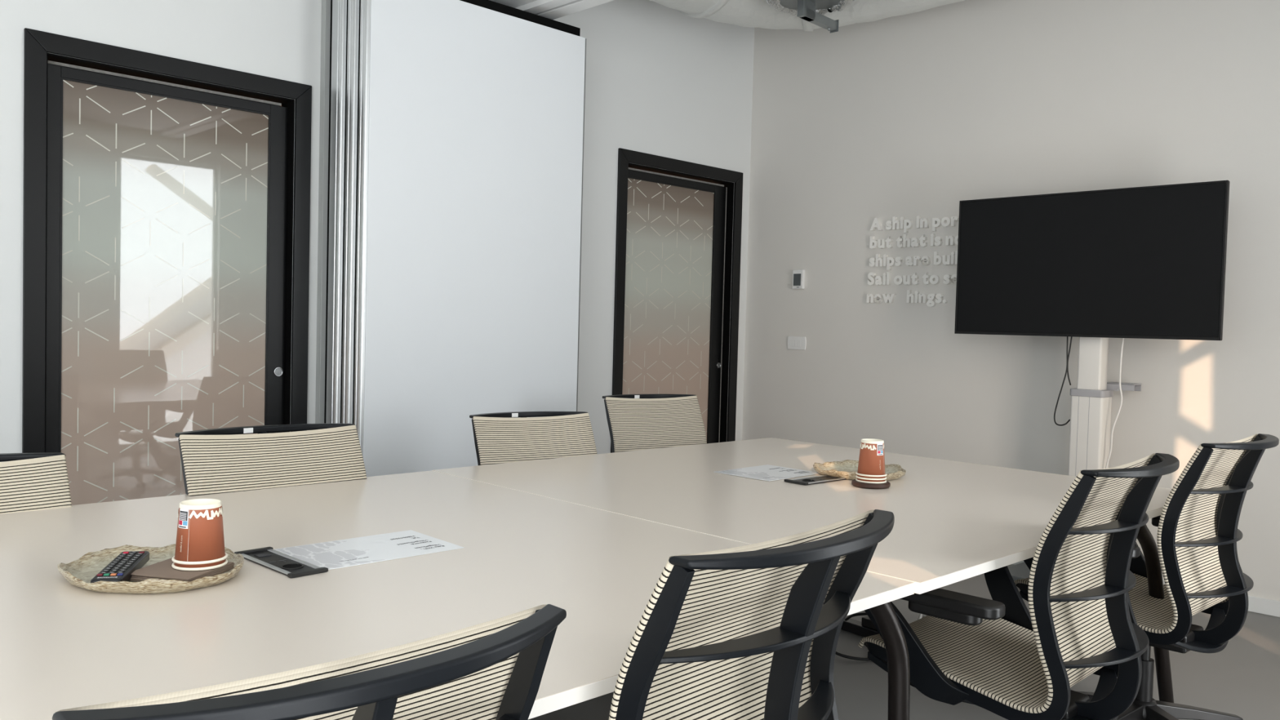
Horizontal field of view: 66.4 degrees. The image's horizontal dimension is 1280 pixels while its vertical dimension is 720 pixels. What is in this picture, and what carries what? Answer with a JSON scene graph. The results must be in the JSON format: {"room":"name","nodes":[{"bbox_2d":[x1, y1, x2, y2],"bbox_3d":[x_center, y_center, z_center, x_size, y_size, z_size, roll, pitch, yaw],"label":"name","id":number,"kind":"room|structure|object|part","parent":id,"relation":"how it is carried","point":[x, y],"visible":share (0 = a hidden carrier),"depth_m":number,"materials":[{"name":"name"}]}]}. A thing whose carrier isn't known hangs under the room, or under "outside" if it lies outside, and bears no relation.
{"room":"conference room","nodes":[
{"label":"conference room","id":0,"kind":"room"},
{"bbox_2d":[275,368,282,375],"bbox_3d":[-1.617,0.053,4.374,0.033,0.033,0.004,0,3,-45],"label":"door lock","id":1,"kind":"object","parent":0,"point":[278,371],"depth_m":4.37,"materials":[{"name":"grey metal"}]},
{"bbox_2d":[0,0,754,462],"bbox_3d":[-2.334,-0.731,3.634,8.720,3.550,0.120,0,3,-45],"label":"wall","id":2,"kind":"structure","parent":0,"point":[660,80],"depth_m":5.55,"materials":[{"name":"white paint"}]},
{"bbox_2d":[22,27,311,505],"bbox_3d":[-1.934,-0.092,4.057,1.110,2.264,0.136,0,3,-45],"label":"door","id":3,"kind":"structure","parent":2,"relation":"in","point":[162,229],"depth_m":4.00,"materials":[{"name":"clear glass"}]},
{"bbox_3d":[-1.950,-0.071,4.058,0.810,2.022,0.007,0,3,-45],"label":"glass pane","id":4,"kind":"part","parent":3,"relation":"part of","materials":[{"name":"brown glass"}]},
{"bbox_3d":[-1.952,-0.048,4.067,0.964,2.151,0.040,0,3,-45],"label":"frame","id":5,"kind":"part","parent":3,"relation":"part of","materials":[{"name":"black metal"}]},
{"bbox_2d":[315,0,330,423],"bbox_3d":[-1.003,-0.358,4.857,1.252,2.790,0.041,0,3,-45],"label":"trim","id":6,"kind":"structure","parent":2,"relation":"attached to","point":[326,4],"depth_m":4.40,"materials":[{"name":"grey"}]},
{"bbox_2d":[610,147,742,453],"bbox_3d":[0.206,-0.109,6.172,1.126,2.264,0.136,0,3,-45],"label":"door","id":7,"kind":"structure","parent":2,"relation":"in","point":[676,249],"depth_m":6.19,"materials":[{"name":"glass"}]},
{"bbox_3d":[0.171,-0.088,6.152,0.804,2.022,0.007,0,3,-45],"label":"glass pane","id":8,"kind":"part","parent":7,"relation":"part of","materials":[{"name":"brown glass"}]},
{"bbox_3d":[0.187,-0.066,6.180,0.978,2.151,0.040,0,3,-45],"label":"frame","id":9,"kind":"part","parent":7,"relation":"part of","materials":[{"name":"black metal"}]},
{"bbox_2d":[489,0,537,8],"bbox_3d":[-1.330,-2.013,1.120,6.630,0.760,4.750,0,3,-45],"label":"ceiling","id":10,"kind":"structure","parent":0,"point":[513,3],"depth_m":4.76,"materials":[{"name":"white paint"}]},
{"bbox_2d":[515,0,613,19],"bbox_3d":[0.943,-1.638,3.397,0.190,0.028,4.720,0,3,-45],"label":"ceiling track","id":11,"kind":"object","parent":10,"relation":"attached to","point":[550,9],"visible":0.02,"depth_m":4.74,"materials":[{"name":"white metal"}]},
{"bbox_2d":[325,0,346,423],"bbox_3d":[-0.934,-0.324,4.777,1.227,2.730,0.122,0,3,-45],"label":"partition panel","id":12,"kind":"object","parent":11,"relation":"hanging from","point":[338,42],"visible":0.16,"depth_m":4.33,"materials":[{"name":"silver metal"}]},
{"bbox_2d":[324,0,332,423],"bbox_3d":[-0.991,-0.302,4.826,1.178,2.670,0.025,0,3,-45],"label":"rubber gasket","id":13,"kind":"object","parent":12,"relation":"attached to","point":[331,37],"visible":0.08,"depth_m":4.40,"materials":[{"name":"black rubber"}]},
{"bbox_2d":[341,0,359,423],"bbox_3d":[-0.845,-0.318,4.686,1.227,2.730,0.088,0,3,-45],"label":"partition panel","id":14,"kind":"object","parent":11,"relation":"hanging from","point":[353,5],"visible":0.13,"depth_m":4.24,"materials":[{"name":"silver metal"}]},
{"bbox_2d":[340,0,348,423],"bbox_3d":[-0.888,-0.296,4.722,1.178,2.670,0.021,0,3,-45],"label":"rubber gasket","id":15,"kind":"object","parent":14,"relation":"attached to","point":[347,0],"visible":0.08,"depth_m":4.30,"materials":[{"name":"black"}]},
{"bbox_2d":[353,0,586,476],"bbox_3d":[-0.770,-0.314,4.611,1.227,2.730,0.080,0,3,-45],"label":"partition panel","id":16,"kind":"object","parent":11,"relation":"hanging from","point":[471,123],"visible":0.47,"depth_m":4.49,"materials":[{"name":"white laminate"}]},
{"bbox_2d":[352,0,360,423],"bbox_3d":[-0.811,-0.291,4.644,1.178,2.670,0.021,0,3,-45],"label":"rubber gasket","id":17,"kind":"object","parent":16,"relation":"attached to","point":[359,0],"visible":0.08,"depth_m":4.22,"materials":[{"name":"black"}]},
{"bbox_2d":[528,564,1279,719],"bbox_3d":[-1.382,1.157,2.601,8.840,0.100,6.850,0,3,-45],"label":"floor","id":18,"kind":"structure","parent":0,"point":[1242,679],"depth_m":3.50,"materials":[{"name":"grey carpet"}]},
{"bbox_2d":[0,452,71,514],"bbox_3d":[-1.516,0.684,2.176,0.768,0.868,0.646,0,3,-45],"label":"office chair","id":19,"kind":"object","parent":18,"relation":"on","point":[36,481],"visible":0.2,"depth_m":2.43,"materials":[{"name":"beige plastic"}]},
{"bbox_2d":[174,423,366,496],"bbox_3d":[-0.940,0.662,2.741,0.768,0.902,0.646,0,3,-44],"label":"office chair","id":20,"kind":"object","parent":18,"relation":"on","point":[221,460],"visible":0.16,"depth_m":2.85,"materials":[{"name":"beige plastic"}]},
{"bbox_3d":[-1.091,0.508,2.539,0.559,0.577,0.045,3,3,42],"label":"frame","id":21,"kind":"part","parent":20,"relation":"part of","materials":[{"name":"black plastic"}]},
{"bbox_2d":[52,604,566,719],"bbox_3d":[-0.445,0.724,1.113,0.710,0.920,0.646,0,3,-43],"label":"office chair","id":22,"kind":"object","parent":18,"relation":"on","point":[493,669],"visible":1,"depth_m":0.92,"materials":[{"name":"beige"}]},
{"bbox_3d":[-0.295,0.555,1.287,0.559,0.577,0.041,3,3,44],"label":"frame","id":23,"kind":"part","parent":22,"relation":"part of","materials":[{"name":"black plastic"}]},
{"bbox_2d":[0,471,914,719],"bbox_3d":[-0.711,0.776,1.981,1.846,0.740,1.773,0,3,-44],"label":"meeting table","id":24,"kind":"object","parent":18,"relation":"on","point":[64,645],"visible":0.7,"depth_m":1.79,"materials":[{"name":"white laminate"}]},
{"bbox_2d":[57,543,244,594],"bbox_3d":[-0.905,0.389,1.835,0.331,0.033,0.293,2,2,17],"label":"plate","id":25,"kind":"object","parent":24,"relation":"on","point":[79,573],"visible":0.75,"depth_m":1.78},
{"bbox_2d":[90,551,149,582],"bbox_3d":[-0.951,0.383,1.793,0.051,0.030,0.180,1,2,-12],"label":"remote control","id":26,"kind":"object","parent":25,"relation":"on","point":[121,568],"visible":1,"depth_m":1.78,"materials":[{"name":"black plastic"}]},
{"bbox_2d":[129,568,231,581],"bbox_3d":[-0.855,0.398,1.821,0.130,0.002,0.130,2,2,12],"label":"paper napkin","id":27,"kind":"object","parent":25,"relation":"on","point":[230,569],"visible":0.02,"depth_m":1.77,"materials":[{"name":"brown paper"}]},
{"bbox_2d":[130,566,234,580],"bbox_3d":[-0.852,0.396,1.821,0.130,0.002,0.130,2,2,11],"label":"paper napkin","id":28,"kind":"object","parent":27,"relation":"on","point":[233,566],"visible":0.07,"depth_m":1.82,"materials":[{"name":"brown paper"}]},
{"bbox_2d":[130,565,233,582],"bbox_3d":[-0.853,0.394,1.817,0.130,0.002,0.130,2,2,12],"label":"paper napkin","id":29,"kind":"object","parent":28,"relation":"on","point":[135,578],"visible":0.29,"depth_m":1.80,"materials":[{"name":"brown paper"}]},
{"bbox_2d":[131,564,234,581],"bbox_3d":[-0.854,0.392,1.820,0.130,0.002,0.130,2,2,13],"label":"paper napkin","id":30,"kind":"object","parent":29,"relation":"on","point":[232,565],"visible":0.21,"depth_m":1.77,"materials":[{"name":"brown paper"}]},
{"bbox_2d":[132,563,234,581],"bbox_3d":[-0.854,0.389,1.822,0.130,0.002,0.130,2,2,13],"label":"paper napkin","id":31,"kind":"object","parent":30,"relation":"on","point":[233,563],"visible":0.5,"depth_m":1.77,"materials":[{"name":"brown paper"}]},
{"bbox_2d":[130,557,233,580],"bbox_3d":[-0.853,0.387,1.818,0.130,0.002,0.130,2,2,12],"label":"paper napkin","id":32,"kind":"object","parent":31,"relation":"on","point":[163,569],"visible":0.5,"depth_m":1.79,"materials":[{"name":"brown paper"}]},
{"bbox_2d":[171,559,227,570],"bbox_3d":[-0.826,0.332,1.837,0.097,0.108,0.097,1,2,-24],"label":"paper cup","id":33,"kind":"object","parent":32,"relation":"on","point":[219,564],"visible":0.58,"depth_m":1.80,"materials":[{"name":"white paper"}]},
{"bbox_2d":[171,498,227,564],"bbox_3d":[-0.826,0.320,1.837,0.097,0.108,0.097,1,2,-9],"label":"paper cup","id":34,"kind":"object","parent":33,"relation":"in","point":[200,540],"visible":1,"depth_m":1.80,"materials":[{"name":"brown paper"}]},
{"bbox_2d":[234,546,328,577],"bbox_3d":[-0.719,0.403,1.953,0.242,0.008,0.078,3,3,43],"label":"module","id":35,"kind":"object","parent":24,"relation":"on","point":[291,566],"visible":0.92,"depth_m":1.94,"materials":[{"name":"black plastic"}]},
{"bbox_2d":[274,529,463,569],"bbox_3d":[-0.578,0.404,2.097,0.327,0.001,0.226,0,3,-44],"label":"sheet","id":36,"kind":"object","parent":24,"relation":"on","point":[346,553],"visible":1,"depth_m":2.09,"materials":[{"name":"white paper"}]},
{"bbox_2d":[277,540,386,568],"bbox_3d":[-0.637,0.404,2.040,0.155,0.001,0.218,0,3,-44],"label":"print","id":37,"kind":"object","parent":36,"relation":"on","point":[335,554],"depth_m":2.04},
{"bbox_3d":[0.493,0.808,1.972,0.127,0.718,0.047,1,2,-23],"label":"leg","id":38,"kind":"part","parent":24,"relation":"part of","materials":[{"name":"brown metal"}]},
{"bbox_2d":[469,411,596,465],"bbox_3d":[-0.299,0.658,3.550,0.710,0.888,0.646,0,2,-33],"label":"office chair","id":39,"kind":"object","parent":18,"relation":"on","point":[500,437],"visible":0.2,"depth_m":3.68,"materials":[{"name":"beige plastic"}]},
{"bbox_3d":[-0.469,0.509,3.392,0.041,0.577,0.559,0,3,-37],"label":"frame","id":40,"kind":"part","parent":39,"relation":"part of","materials":[{"name":"black plastic"}]},
{"bbox_2d":[602,394,706,453],"bbox_3d":[0.158,0.630,4.295,0.710,0.916,0.646,0,2,-31],"label":"office chair","id":41,"kind":"object","parent":18,"relation":"on","point":[636,422],"visible":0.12,"depth_m":4.42,"materials":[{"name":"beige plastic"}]},
{"bbox_3d":[-0.017,0.466,4.143,0.041,0.577,0.559,0,2,-34],"label":"frame","id":42,"kind":"part","parent":41,"relation":"part of","materials":[{"name":"black plastic"}]},
{"bbox_2d":[608,509,894,719],"bbox_3d":[0.021,0.703,1.548,0.671,0.955,0.710,3,3,43],"label":"office chair","id":43,"kind":"object","parent":18,"relation":"on","point":[750,632],"visible":0.94,"depth_m":1.36,"materials":[{"name":"black plastic"}]},
{"bbox_3d":[-0.146,0.520,1.388,0.041,0.577,0.559,0,3,-43],"label":"frame","id":44,"kind":"part","parent":43,"relation":"part of","materials":[{"name":"black plastic"}]},
{"bbox_3d":[0.169,0.517,1.721,0.559,0.577,0.041,3,3,40],"label":"frame","id":45,"kind":"part","parent":43,"relation":"part of","materials":[{"name":"black plastic"}]},
{"bbox_2d":[431,437,1173,702],"bbox_3d":[0.565,0.767,3.204,1.778,0.741,1.787,0,3,-44],"label":"meeting table","id":46,"kind":"object","parent":18,"relation":"on","point":[955,522],"visible":0.55,"depth_m":2.92,"materials":[{"name":"white laminate"}]},
{"bbox_2d":[714,464,818,481],"bbox_3d":[0.440,0.385,3.351,0.300,0.001,0.240,0,3,-45],"label":"sheet","id":47,"kind":"object","parent":46,"relation":"on","point":[769,473],"visible":1,"depth_m":3.34,"materials":[{"name":"white paper"}]},
{"bbox_2d":[716,468,793,480],"bbox_3d":[0.387,0.385,3.298,0.142,0.001,0.232,0,3,-45],"label":"print","id":48,"kind":"object","parent":47,"relation":"on","point":[746,473],"depth_m":3.30},
{"bbox_2d":[783,475,845,484],"bbox_3d":[0.586,0.391,3.211,0.242,0.008,0.090,0,3,-42],"label":"module","id":49,"kind":"object","parent":46,"relation":"on","point":[823,478],"visible":0.91,"depth_m":3.19,"materials":[{"name":"black plastic"}]},
{"bbox_2d":[813,459,906,480],"bbox_3d":[0.754,0.378,3.352,0.315,0.033,0.301,1,2,-10],"label":"plate","id":50,"kind":"object","parent":46,"relation":"on","point":[847,468],"visible":0.76,"depth_m":3.39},
{"bbox_2d":[851,479,890,488],"bbox_3d":[0.736,0.395,3.118,0.120,0.015,0.120,0,3,-45],"label":"coaster","id":51,"kind":"object","parent":46,"relation":"on","point":[870,486],"visible":0.74,"depth_m":3.07,"materials":[{"name":"brown wood"}]},
{"bbox_2d":[855,478,886,484],"bbox_3d":[0.738,0.331,3.115,0.097,0.112,0.097,2,2,13],"label":"paper cup","id":52,"kind":"object","parent":51,"relation":"on","point":[876,482],"visible":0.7,"depth_m":3.08,"materials":[{"name":"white paper"}]},
{"bbox_2d":[855,475,886,479],"bbox_3d":[0.738,0.321,3.115,0.097,0.112,0.097,2,2,13],"label":"paper cup","id":53,"kind":"object","parent":52,"relation":"on","point":[860,477],"visible":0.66,"depth_m":3.08,"materials":[{"name":"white paper"}]},
{"bbox_2d":[855,438,886,476],"bbox_3d":[0.739,0.310,3.115,0.097,0.112,0.097,2,2,25],"label":"paper cup","id":54,"kind":"object","parent":53,"relation":"on","point":[871,459],"visible":1,"depth_m":3.08,"materials":[{"name":"brown paper"}]},
{"bbox_3d":[1.603,0.801,3.064,0.425,0.729,0.043,0,3,-44],"label":"leg","id":55,"kind":"part","parent":46,"relation":"part of","materials":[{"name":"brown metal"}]},
{"bbox_2d":[840,616,879,637],"bbox_3d":[0.895,1.081,4.009,0.056,0.075,0.300,0,3,-39],"label":"power strip","id":56,"kind":"object","parent":18,"relation":"on","point":[864,628],"visible":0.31,"depth_m":3.97,"materials":[{"name":"black plastic"}]},
{"bbox_2d":[835,612,924,660],"bbox_3d":[1.006,1.050,3.934,0.732,0.146,0.348,0,3,-45],"label":"cable","id":57,"kind":"object","parent":18,"relation":"on","point":[847,618],"visible":0.28,"depth_m":3.68,"materials":[{"name":"black plastic"}]},
{"bbox_2d":[858,453,1179,719],"bbox_3d":[0.932,0.697,2.413,0.646,0.955,0.782,3,3,44],"label":"office chair","id":58,"kind":"object","parent":18,"relation":"on","point":[1006,660],"visible":0.94,"depth_m":2.26,"materials":[{"name":"fabric"}]},
{"bbox_3d":[0.648,0.671,2.303,0.277,0.263,0.052,2,2,19],"label":"armrest","id":59,"kind":"part","parent":58,"relation":"part of","materials":[{"name":"black plastic"}]},
{"bbox_3d":[0.866,0.734,2.478,0.462,0.066,0.490,3,3,44],"label":"seat","id":60,"kind":"part","parent":58,"relation":"part of","materials":[{"name":"beige fabric"}]},
{"bbox_3d":[0.754,0.514,2.265,0.041,0.577,0.559,0,3,-42],"label":"frame","id":61,"kind":"part","parent":58,"relation":"part of","materials":[{"name":"black plastic"}]},
{"bbox_3d":[1.036,0.668,2.699,0.052,0.263,0.277,1,2,-20],"label":"armrest","id":62,"kind":"part","parent":58,"relation":"part of","materials":[{"name":"black plastic"}]},
{"bbox_3d":[1.061,0.503,2.285,0.111,0.546,0.490,3,3,44],"label":"backrest","id":63,"kind":"part","parent":58,"relation":"part of","materials":[{"name":"beige"}]},
{"bbox_3d":[1.074,0.511,2.593,0.559,0.577,0.041,3,3,41],"label":"frame","id":64,"kind":"part","parent":58,"relation":"part of","materials":[{"name":"black plastic"}]},
{"bbox_2d":[1008,337,1141,581],"bbox_3d":[2.187,0.266,4.750,0.410,1.720,0.720,0,3,-45],"label":"stand","id":65,"kind":"object","parent":18,"relation":"on","point":[1091,398],"visible":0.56,"depth_m":4.71,"materials":[{"name":"white metal"}]},
{"bbox_3d":[2.165,1.090,4.779,0.410,0.030,0.720,0,3,-45],"label":"plate","id":66,"kind":"part","parent":65,"relation":"part of","materials":[{"name":"grey metal"}]},
{"bbox_2d":[954,180,1230,340],"bbox_3d":[2.120,-0.459,4.706,0.062,0.695,1.244,0,3,-45],"label":"television","id":67,"kind":"object","parent":65,"relation":"attached to","point":[1146,262],"visible":1,"depth_m":4.62,"materials":[{"name":"black plastic"}]},
{"bbox_2d":[1053,336,1070,426],"bbox_3d":[2.071,0.082,4.775,0.077,0.482,0.031,2,2,16],"label":"power cable","id":68,"kind":"object","parent":67,"relation":"hanging from","point":[1068,420],"visible":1,"depth_m":4.77,"materials":[{"name":"black plastic"}]},
{"bbox_2d":[1066,336,1072,385],"bbox_3d":[2.093,-0.017,4.760,0.025,0.281,0.011,2,2,0],"label":"cable","id":69,"kind":"object","parent":67,"relation":"hanging from","point":[1071,336],"visible":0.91,"depth_m":4.76,"materials":[{"name":"black plastic"}]},
{"bbox_2d":[1105,337,1124,468],"bbox_3d":[2.265,0.291,4.669,0.065,0.882,0.075,3,2,29],"label":"cable","id":70,"kind":"object","parent":67,"relation":"hanging from","point":[1122,340],"visible":0.73,"depth_m":4.62,"materials":[{"name":"white plastic"}]},
{"bbox_2d":[1013,433,1279,719],"bbox_3d":[1.553,0.693,3.014,0.782,0.955,0.646,0,3,-42],"label":"office chair","id":71,"kind":"object","parent":18,"relation":"on","point":[1198,534],"visible":0.69,"depth_m":2.85,"materials":[{"name":"fabric"}]},
{"bbox_3d":[1.262,0.666,2.921,0.277,0.263,0.052,2,2,23],"label":"armrest","id":72,"kind":"part","parent":71,"relation":"part of","materials":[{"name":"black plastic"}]},
{"bbox_3d":[1.417,1.073,3.120,0.275,0.055,0.051,3,3,37],"label":"leg","id":73,"kind":"part","parent":71,"relation":"part of","materials":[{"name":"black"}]},
{"bbox_3d":[1.490,0.730,3.083,0.490,0.066,0.462,0,3,-42],"label":"seat","id":74,"kind":"part","parent":71,"relation":"part of","materials":[{"name":"beige fabric"}]},
{"bbox_3d":[1.366,0.508,2.878,0.041,0.577,0.559,0,3,-39],"label":"frame","id":75,"kind":"part","parent":71,"relation":"part of","materials":[{"name":"black plastic"}]},
{"bbox_3d":[1.413,1.080,2.923,0.275,0.055,0.051,0,2,-35],"label":"leg","id":76,"kind":"part","parent":71,"relation":"part of","materials":[{"name":"black"}]},
{"bbox_3d":[1.673,0.664,3.294,0.052,0.263,0.277,1,2,-17],"label":"armrest","id":77,"kind":"part","parent":71,"relation":"part of","materials":[{"name":"black plastic"}]},
{"bbox_3d":[1.599,1.087,2.858,0.051,0.055,0.275,1,2,-17],"label":"leg","id":78,"kind":"part","parent":71,"relation":"part of","materials":[{"name":"black plastic"}]},
{"bbox_3d":[1.718,1.085,3.015,0.275,0.055,0.051,2,2,1],"label":"leg","id":79,"kind":"part","parent":71,"relation":"part of","materials":[{"name":"black"}]},
{"bbox_3d":[1.674,0.498,2.879,0.490,0.546,0.111,0,3,-42],"label":"backrest","id":80,"kind":"part","parent":71,"relation":"part of","materials":[{"name":"beige"}]},
{"bbox_3d":[1.705,0.507,3.185,0.559,0.577,0.041,3,3,44],"label":"frame","id":81,"kind":"part","parent":71,"relation":"part of","materials":[{"name":"black plastic"}]},
{"bbox_2d":[742,0,1279,600],"bbox_3d":[2.470,-0.648,4.890,0.120,3.550,4.850,0,3,-45],"label":"wall","id":82,"kind":"structure","parent":0,"point":[922,113],"depth_m":5.33,"materials":[{"name":"white paint"}]},
{"bbox_2d":[787,336,806,350],"bbox_3d":[1.007,-0.109,6.281,0.014,0.084,0.144,0,3,-45],"label":"light switch","id":83,"kind":"object","parent":82,"relation":"attached to","point":[793,342],"visible":1,"depth_m":6.27,"materials":[{"name":"white plastic"}]},
{"bbox_2d":[792,269,804,288],"bbox_3d":[1.015,-0.516,6.259,0.028,0.122,0.082,0,3,-45],"label":"thermostat","id":84,"kind":"object","parent":82,"relation":"attached to","point":[798,275],"visible":1,"depth_m":6.24,"materials":[{"name":"white plastic"}]},
{"bbox_2d":[866,215,959,306],"bbox_3d":[1.718,-0.567,5.551,0.022,0.530,0.965,0,3,-45],"label":"wall lettering","id":85,"kind":"object","parent":82,"relation":"attached to","point":[905,224],"depth_m":5.69,"materials":[{"name":"white plastic"}]},
{"bbox_2d":[1012,560,1279,617],"bbox_3d":[2.342,1.088,4.940,0.012,0.072,4.750,0,3,-45],"label":"baseboard","id":86,"kind":"structure","parent":82,"relation":"attached to","point":[1255,604],"depth_m":4.44,"materials":[{"name":"white paint"}]},
{"bbox_3d":[-0.625,-2.448,1.805,8.840,0.100,4.970,0,3,-45],"label":"ceiling","id":87,"kind":"structure","parent":0,"visible":0},
{"bbox_2d":[649,0,967,31],"bbox_3d":[1.736,-2.108,4.020,1.870,0.594,4.471,0,3,-45],"label":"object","id":88,"kind":"structure","parent":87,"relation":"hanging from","point":[743,13],"depth_m":5.37,"materials":[{"name":"silver metal"}]},
{"bbox_2d":[764,0,854,33],"bbox_3d":[0.900,-1.878,5.088,0.571,0.199,0.537,0,3,-45],"label":"projector","id":89,"kind":"object","parent":88,"relation":"attached to","point":[789,6],"depth_m":5.17,"materials":[{"name":"metal"}]},
{"bbox_3d":[0.874,-1.873,5.130,0.040,0.160,0.110,3,3,43],"label":"hanger plate","id":90,"kind":"part","parent":89,"relation":"part of","materials":[{"name":"metal"}]},
{"bbox_3d":[0.889,-1.926,5.029,0.472,0.100,0.472,0,3,-45],"label":"vent dish","id":91,"kind":"part","parent":89,"relation":"part of","materials":[{"name":"metal"}]},
{"bbox_3d":[0.949,-1.867,5.210,0.052,0.172,0.329,3,3,43],"label":"strut bracket","id":92,"kind":"part","parent":89,"relation":"part of","materials":[{"name":"grey metal"}]},
{"bbox_3d":[1.059,-1.818,5.330,0.052,0.063,0.004,3,3,43],"label":"plate","id":93,"kind":"part","parent":89,"relation":"part of","materials":[{"name":"metal"}]}
]}

